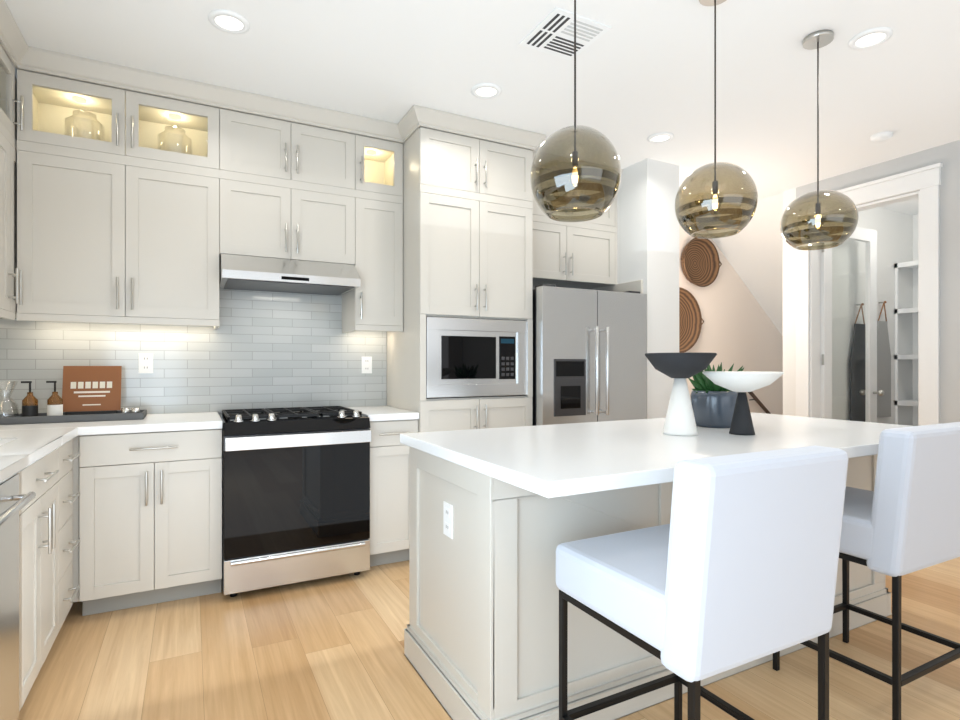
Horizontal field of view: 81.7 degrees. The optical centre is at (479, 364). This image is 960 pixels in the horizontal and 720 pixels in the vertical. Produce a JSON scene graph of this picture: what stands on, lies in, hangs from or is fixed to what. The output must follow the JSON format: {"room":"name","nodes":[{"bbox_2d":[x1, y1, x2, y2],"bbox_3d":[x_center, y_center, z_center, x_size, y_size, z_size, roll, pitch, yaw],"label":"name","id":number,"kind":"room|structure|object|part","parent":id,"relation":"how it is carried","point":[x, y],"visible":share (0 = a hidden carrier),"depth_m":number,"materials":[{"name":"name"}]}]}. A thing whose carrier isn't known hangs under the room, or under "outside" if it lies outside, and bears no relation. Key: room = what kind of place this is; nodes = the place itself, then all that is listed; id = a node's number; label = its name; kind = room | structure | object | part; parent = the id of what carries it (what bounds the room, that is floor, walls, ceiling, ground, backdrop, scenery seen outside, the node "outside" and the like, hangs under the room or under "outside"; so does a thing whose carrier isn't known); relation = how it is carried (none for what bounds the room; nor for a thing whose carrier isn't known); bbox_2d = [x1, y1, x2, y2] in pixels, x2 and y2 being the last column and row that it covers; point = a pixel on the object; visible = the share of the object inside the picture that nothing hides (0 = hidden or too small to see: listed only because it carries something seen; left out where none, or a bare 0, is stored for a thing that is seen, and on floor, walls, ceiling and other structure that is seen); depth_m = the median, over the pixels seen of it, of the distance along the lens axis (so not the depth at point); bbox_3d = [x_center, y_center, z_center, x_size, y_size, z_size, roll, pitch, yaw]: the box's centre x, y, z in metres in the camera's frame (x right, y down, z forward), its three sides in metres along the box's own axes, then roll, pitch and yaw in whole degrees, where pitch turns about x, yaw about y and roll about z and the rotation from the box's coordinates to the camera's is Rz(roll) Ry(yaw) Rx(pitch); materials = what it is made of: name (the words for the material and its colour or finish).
{"room":"kitchen","nodes":[
{"label":"kitchen","id":0,"kind":"room"},
{"bbox_2d":[0,16,15,319],"bbox_3d":[-2.260,-0.867,2.340,0.348,1.304,0.472,0,0,-28],"label":"upper cabinet","id":1,"kind":"object","parent":0,"relation":"attached to","point":[7,41],"depth_m":2.57,"materials":[{"name":"beige paint"}]},
{"bbox_2d":[162,286,534,413],"bbox_3d":[-0.930,-0.160,3.811,4.070,2.720,0.120,0,0,-28],"label":"wall","id":2,"kind":"structure","parent":0,"point":[386,357],"depth_m":3.89,"materials":[{"name":"grey paint"}]},
{"bbox_2d":[20,44,127,323],"bbox_3d":[-2.115,-0.867,2.928,0.443,1.304,0.349,0,0,-28],"label":"upper cabinet","id":3,"kind":"object","parent":2,"relation":"attached to","point":[74,111],"depth_m":2.79,"materials":[{"name":"beige paint"}]},
{"bbox_2d":[128,68,223,329],"bbox_3d":[-1.722,-0.867,3.133,0.442,1.304,0.349,0,0,-28],"label":"upper cabinet","id":4,"kind":"object","parent":2,"relation":"attached to","point":[132,196],"depth_m":2.99,"materials":[{"name":"beige paint"}]},
{"bbox_2d":[0,289,385,413],"bbox_3d":[-1.677,-0.090,3.350,2.302,0.748,0.007,0,0,-28],"label":"tile backsplash","id":5,"kind":"structure","parent":2,"relation":"attached to","point":[258,349],"depth_m":3.41,"materials":[{"name":"grey tile"}]},
{"bbox_2d":[139,353,152,372],"bbox_3d":[-1.932,-0.010,3.209,0.072,0.116,0.006,0,0,-28],"label":"outlet","id":6,"kind":"object","parent":5,"relation":"attached to","point":[145,362],"visible":1,"depth_m":3.21,"materials":[{"name":"white plastic"}]},
{"bbox_2d":[362,357,371,372],"bbox_3d":[-0.777,0.000,3.810,0.072,0.116,0.006,0,0,-28],"label":"outlet","id":7,"kind":"object","parent":5,"relation":"attached to","point":[366,364],"visible":1,"depth_m":3.81,"materials":[{"name":"white plastic"}]},
{"bbox_2d":[219,254,360,295],"bbox_3d":[-1.152,-0.539,3.340,0.748,0.156,0.492,0,0,-28],"label":"range hood","id":8,"kind":"object","parent":2,"relation":"attached to","point":[249,273],"visible":0.92,"depth_m":3.18,"materials":[{"name":"silver metal"}]},
{"bbox_2d":[224,88,359,332],"bbox_3d":[-1.189,-0.867,3.410,0.760,1.304,0.349,0,0,-28],"label":"upper cabinet","id":9,"kind":"object","parent":2,"relation":"attached to","point":[292,171],"depth_m":3.25,"materials":[{"name":"beige paint"}]},
{"bbox_2d":[360,116,403,335],"bbox_3d":[-0.714,-0.867,3.658,0.312,1.304,0.349,0,0,-28],"label":"upper cabinet","id":10,"kind":"object","parent":2,"relation":"attached to","point":[381,144],"depth_m":3.52,"materials":[{"name":"beige paint"}]},
{"bbox_2d":[5,0,959,214],"bbox_3d":[2.178,-1.550,2.205,8.700,0.060,8.800,0,0,-28],"label":"ceiling","id":11,"kind":"structure","parent":0,"point":[644,70],"depth_m":2.81,"materials":[{"name":"white paint"}]},
{"bbox_2d":[208,9,249,33],"bbox_3d":[-1.109,-1.514,2.455,0.170,0.012,0.170,0,0,-28],"label":"recessed light","id":12,"kind":"object","parent":11,"relation":"in","point":[229,21],"visible":1,"depth_m":2.45,"materials":[{"name":"white plastic"}]},
{"bbox_2d":[471,83,501,98],"bbox_3d":[0.035,-1.514,3.073,0.170,0.012,0.170,0,0,-28],"label":"recessed light","id":13,"kind":"object","parent":11,"relation":"in","point":[486,90],"visible":1,"depth_m":3.06,"materials":[{"name":"white plastic"}]},
{"bbox_2d":[519,7,610,60],"bbox_3d":[0.388,-1.516,2.558,0.300,0.008,0.300,0,0,-28],"label":"ceiling vent","id":14,"kind":"object","parent":11,"relation":"in","point":[552,33],"visible":0.94,"depth_m":2.54,"materials":[{"name":"white plastic"}]},
{"bbox_2d":[530,0,620,221],"bbox_3d":[0.331,-1.020,1.931,0.312,1.000,0.312,0,0,-28],"label":"pendant light","id":15,"kind":"object","parent":11,"relation":"hanging from","point":[575,174],"visible":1,"depth_m":1.82,"materials":[{"name":"brown glass"}]},
{"bbox_2d":[647,132,673,142],"bbox_3d":[1.205,-1.514,3.705,0.170,0.012,0.170,0,0,-28],"label":"recessed light","id":16,"kind":"object","parent":11,"relation":"in","point":[661,137],"visible":1,"depth_m":3.69,"materials":[{"name":"white plastic"}]},
{"bbox_2d":[675,0,757,238],"bbox_3d":[0.956,-1.026,2.256,0.312,0.986,0.312,0,0,-28],"label":"pendant light","id":17,"kind":"object","parent":11,"relation":"hanging from","point":[714,199],"visible":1,"depth_m":2.15,"materials":[{"name":"brown glass"}]},
{"bbox_2d":[780,30,858,249],"bbox_3d":[1.568,-1.035,2.575,0.312,0.969,0.312,0,0,-28],"label":"pendant light","id":18,"kind":"object","parent":11,"relation":"hanging from","point":[817,219],"visible":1,"depth_m":2.48,"materials":[{"name":"brown glass"}]},
{"bbox_2d":[848,27,892,49],"bbox_3d":[1.814,-1.514,2.579,0.170,0.012,0.170,0,0,-28],"label":"recessed light","id":19,"kind":"object","parent":11,"relation":"in","point":[870,38],"visible":1,"depth_m":2.57,"materials":[{"name":"white plastic"}]},
{"bbox_2d":[870,131,892,141],"bbox_3d":[2.655,-1.505,3.671,0.124,0.030,0.124,0,0,-28],"label":"recessed light","id":20,"kind":"object","parent":11,"relation":"attached to","point":[882,136],"visible":1,"depth_m":3.64,"materials":[{"name":"white plastic"}]},
{"bbox_2d":[17,557,959,719],"bbox_3d":[2.178,1.225,2.205,8.700,0.050,8.800,0,0,-28],"label":"floor","id":21,"kind":"structure","parent":0,"point":[329,648],"depth_m":2.22,"materials":[{"name":"brown wood"}]},
{"bbox_2d":[0,474,35,719],"bbox_3d":[-1.545,0.767,1.338,0.660,0.864,0.596,0,0,-28],"label":"dishwasher","id":22,"kind":"object","parent":21,"relation":"on","point":[13,502],"visible":0.98,"depth_m":1.64,"materials":[{"name":"silver metal"}]},
{"bbox_2d":[17,444,64,711],"bbox_3d":[-1.855,0.762,1.854,0.619,0.874,0.597,0,0,-28],"label":"base cabinet","id":23,"kind":"object","parent":21,"relation":"on","point":[46,588],"depth_m":1.98,"materials":[{"name":"beige paint"}]},
{"bbox_2d":[0,422,87,483],"bbox_3d":[-1.625,0.304,1.460,0.660,0.039,3.390,0,0,-28],"label":"countertop","id":24,"kind":"structure","parent":23,"relation":"on","point":[23,446],"depth_m":2.12,"materials":[{"name":"white stone"}]},
{"bbox_2d":[0,366,146,424],"bbox_3d":[-2.125,0.144,2.847,0.703,0.279,0.257,0,0,-28],"label":"tray","id":25,"kind":"object","parent":24,"relation":"on","point":[91,393],"visible":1,"depth_m":2.93,"materials":[{"name":"grey"}]},
{"bbox_2d":[65,437,76,618],"bbox_3d":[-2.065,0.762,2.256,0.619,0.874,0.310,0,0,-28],"label":"base cabinet","id":26,"kind":"object","parent":21,"relation":"on","point":[69,457],"depth_m":2.45,"materials":[{"name":"beige paint"}]},
{"bbox_2d":[0,423,39,425],"bbox_3d":[-2.275,0.304,2.677,0.330,0.039,0.630,0,0,-28],"label":"countertop","id":27,"kind":"structure","parent":26,"relation":"on","point":[38,424],"depth_m":2.61,"materials":[{"name":"white stone"}]},
{"bbox_2d":[76,429,221,615],"bbox_3d":[-1.729,0.762,2.978,0.602,0.874,0.619,0,0,-28],"label":"base cabinet","id":28,"kind":"object","parent":21,"relation":"on","point":[147,518],"depth_m":2.70,"materials":[{"name":"beige paint"}]},
{"bbox_2d":[88,412,222,434],"bbox_3d":[-1.713,0.304,2.970,0.579,0.039,0.630,0,0,-28],"label":"countertop","id":29,"kind":"structure","parent":28,"relation":"on","point":[199,420],"depth_m":2.75,"materials":[{"name":"white stone"}]},
{"bbox_2d":[218,406,370,596],"bbox_3d":[-1.098,0.728,3.235,0.748,0.945,0.723,0,0,-28],"label":"range","id":30,"kind":"object","parent":21,"relation":"on","point":[295,494],"visible":1,"depth_m":2.94,"materials":[{"name":"silver metal"}]},
{"bbox_2d":[369,419,417,566],"bbox_3d":[-0.653,0.762,3.538,0.312,0.874,0.619,0,0,-28],"label":"base cabinet","id":31,"kind":"object","parent":21,"relation":"on","point":[389,458],"depth_m":3.26,"materials":[{"name":"beige paint"}]},
{"bbox_2d":[346,406,418,421],"bbox_3d":[-0.647,0.304,3.525,0.313,0.039,0.630,0,0,-28],"label":"countertop","id":32,"kind":"structure","parent":31,"relation":"on","point":[375,413],"depth_m":3.30,"materials":[{"name":"white stone"}]},
{"bbox_2d":[388,108,527,432],"bbox_3d":[-0.151,-0.160,3.787,0.762,2.720,0.638,0,0,-28],"label":"tall cabinet","id":33,"kind":"object","parent":21,"relation":"on","point":[466,181],"depth_m":3.48,"materials":[{"name":"beige paint"}]},
{"bbox_2d":[426,317,527,397],"bbox_3d":[-0.127,-0.046,3.742,0.717,0.487,0.544,0,0,-28],"label":"microwave","id":34,"kind":"object","parent":33,"relation":"in","point":[465,357],"visible":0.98,"depth_m":3.49,"materials":[{"name":"silver metal"}]},
{"bbox_2d":[532,284,646,425],"bbox_3d":[0.659,0.333,4.110,0.908,1.735,0.778,0,0,-28],"label":"refrigerator","id":35,"kind":"object","parent":21,"relation":"on","point":[589,356],"visible":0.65,"depth_m":3.77,"materials":[{"name":"silver metal"}]},
{"bbox_2d":[404,448,891,719],"bbox_3d":[0.832,0.763,2.485,2.206,0.876,0.736,0,0,-28],"label":"kitchen island","id":36,"kind":"object","parent":21,"relation":"on","point":[481,636],"depth_m":1.85,"materials":[{"name":"beige paint"}]},
{"bbox_2d":[443,501,452,538],"bbox_3d":[-0.114,0.550,1.970,0.006,0.116,0.072,0,0,-28],"label":"outlet","id":37,"kind":"object","parent":36,"relation":"attached to","point":[448,519],"visible":1,"depth_m":1.96,"materials":[{"name":"white plastic"}]},
{"bbox_2d":[400,412,910,499],"bbox_3d":[0.905,0.305,2.343,2.230,0.040,1.080,0,0,-28],"label":"island countertop","id":38,"kind":"structure","parent":36,"relation":"on","point":[555,461],"depth_m":1.96,"materials":[{"name":"white stone"}]},
{"bbox_2d":[645,353,716,435],"bbox_3d":[0.826,0.118,2.290,0.282,0.332,0.282,0,0,-28],"label":"stand","id":39,"kind":"object","parent":38,"relation":"on","point":[679,368],"visible":1,"depth_m":2.24,"materials":[{"name":"white ceramic"}]},
{"bbox_2d":[688,362,743,427],"bbox_3d":[1.099,0.135,2.595,0.227,0.298,0.214,0,0,-28],"label":"plant pot","id":40,"kind":"object","parent":38,"relation":"on","point":[713,404],"visible":0.85,"depth_m":2.51,"materials":[{"name":"grey ceramic"}]},
{"bbox_2d":[702,371,783,434],"bbox_3d":[1.081,0.156,2.290,0.306,0.256,0.306,0,0,-28],"label":"stand","id":41,"kind":"object","parent":38,"relation":"on","point":[741,383],"visible":1,"depth_m":2.25,"materials":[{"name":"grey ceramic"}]},
{"bbox_2d":[556,445,847,719],"bbox_3d":[0.574,0.705,1.518,0.520,0.990,0.558,0,0,-28],"label":"stool","id":42,"kind":"object","parent":21,"relation":"on","point":[733,564],"visible":1,"depth_m":1.29,"materials":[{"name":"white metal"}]},
{"bbox_2d":[773,422,959,719],"bbox_3d":[1.482,0.705,2.092,0.520,0.990,0.498,0,0,-28],"label":"stool","id":43,"kind":"object","parent":21,"relation":"on","point":[900,520],"visible":0.65,"depth_m":1.84,"materials":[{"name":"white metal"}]},
{"bbox_3d":[1.482,0.453,2.092,0.520,0.485,0.498,0,0,-27],"label":"seat","id":44,"kind":"part","parent":43,"relation":"part of","materials":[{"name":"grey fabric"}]},
{"bbox_2d":[895,260,917,424],"bbox_3d":[4.560,0.100,4.933,0.345,2.200,1.390,0,0,-28],"label":"pantry shelves","id":45,"kind":"object","parent":21,"relation":"on","point":[909,264],"visible":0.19,"depth_m":5.45,"materials":[{"name":"white wood"}]},
{"bbox_2d":[617,158,678,418],"bbox_3d":[1.143,-0.160,4.597,0.328,2.720,1.000,0,0,-28],"label":"wall","id":46,"kind":"structure","parent":0,"point":[647,238],"depth_m":4.16,"materials":[{"name":"white paint"}]},
{"bbox_2d":[679,225,782,414],"bbox_3d":[2.803,-0.160,6.093,4.000,2.720,0.120,0,0,-28],"label":"wall","id":47,"kind":"structure","parent":0,"point":[739,329],"depth_m":6.01,"materials":[{"name":"beige paint"}]},
{"bbox_2d":[679,287,703,352],"bbox_3d":[1.927,-0.440,5.503,0.738,0.660,0.110,0,0,-28],"label":"wall basket","id":48,"kind":"object","parent":47,"relation":"hanging from","point":[690,321],"visible":0.52,"depth_m":5.60,"materials":[{"name":"brown wicker"}]},
{"bbox_2d":[681,238,721,286],"bbox_3d":[2.225,-1.044,5.658,0.588,0.510,0.110,0,0,-28],"label":"wall basket","id":49,"kind":"object","parent":47,"relation":"hanging from","point":[700,263],"visible":0.98,"depth_m":5.70,"materials":[{"name":"brown wicker"}]},
{"bbox_2d":[748,392,770,413],"bbox_3d":[3.392,0.715,6.283,1.204,0.960,0.084,0,0,-28],"label":"handrail","id":50,"kind":"object","parent":47,"relation":"attached to","point":[759,402],"visible":0.25,"depth_m":6.07,"materials":[{"name":"brown wood"}]},
{"bbox_2d":[713,193,782,335],"bbox_3d":[3.587,-0.434,5.892,2.535,2.169,0.956,0,0,-28],"label":"wall","id":51,"kind":"structure","parent":0,"point":[752,251],"depth_m":5.69,"materials":[{"name":"white paint"}]},
{"bbox_2d":[783,188,912,425],"bbox_3d":[3.577,-0.160,5.278,2.020,2.720,0.120,0,0,-28],"label":"wall","id":52,"kind":"structure","parent":0,"point":[894,229],"depth_m":5.17,"materials":[{"name":"white paint"}]},
{"bbox_2d":[850,303,864,421],"bbox_3d":[3.523,0.004,5.143,0.300,1.152,0.065,0,0,-28],"label":"apron","id":53,"kind":"object","parent":52,"relation":"hanging from","point":[856,380],"depth_m":5.12,"materials":[{"name":"black fabric"}]},
{"bbox_2d":[877,301,890,417],"bbox_3d":[3.860,-0.056,5.319,0.280,1.112,0.065,0,0,-28],"label":"apron","id":54,"kind":"object","parent":52,"relation":"hanging from","point":[883,375],"visible":0.96,"depth_m":5.32,"materials":[{"name":"grey fabric"}]},
{"bbox_2d":[796,140,959,423],"bbox_3d":[4.244,-0.160,1.939,0.120,2.720,6.420,0,0,-28],"label":"wall","id":55,"kind":"structure","parent":0,"point":[947,155],"depth_m":3.81,"materials":[{"name":"grey paint"}]},
{"bbox_2d":[820,227,883,422],"bbox_3d":[3.242,-0.016,4.867,0.804,2.412,0.204,0,0,-28],"label":"pantry door","id":56,"kind":"structure","parent":55,"relation":"in","point":[867,237],"depth_m":4.92,"materials":[{"name":"white wood"}]},
{"bbox_2d":[796,163,942,425],"bbox_3d":[2.987,-0.095,4.313,0.158,2.590,1.052,0,0,-28],"label":"door frame","id":57,"kind":"structure","parent":55,"relation":"attached to","point":[926,181],"depth_m":3.98,"materials":[{"name":"white wood"}]},
{"bbox_2d":[913,214,917,425],"bbox_3d":[4.771,-0.160,5.043,0.120,2.720,1.640,0,0,-28],"label":"wall","id":58,"kind":"structure","parent":0,"point":[915,318],"depth_m":5.61,"materials":[{"name":"white paint"}]}
]}

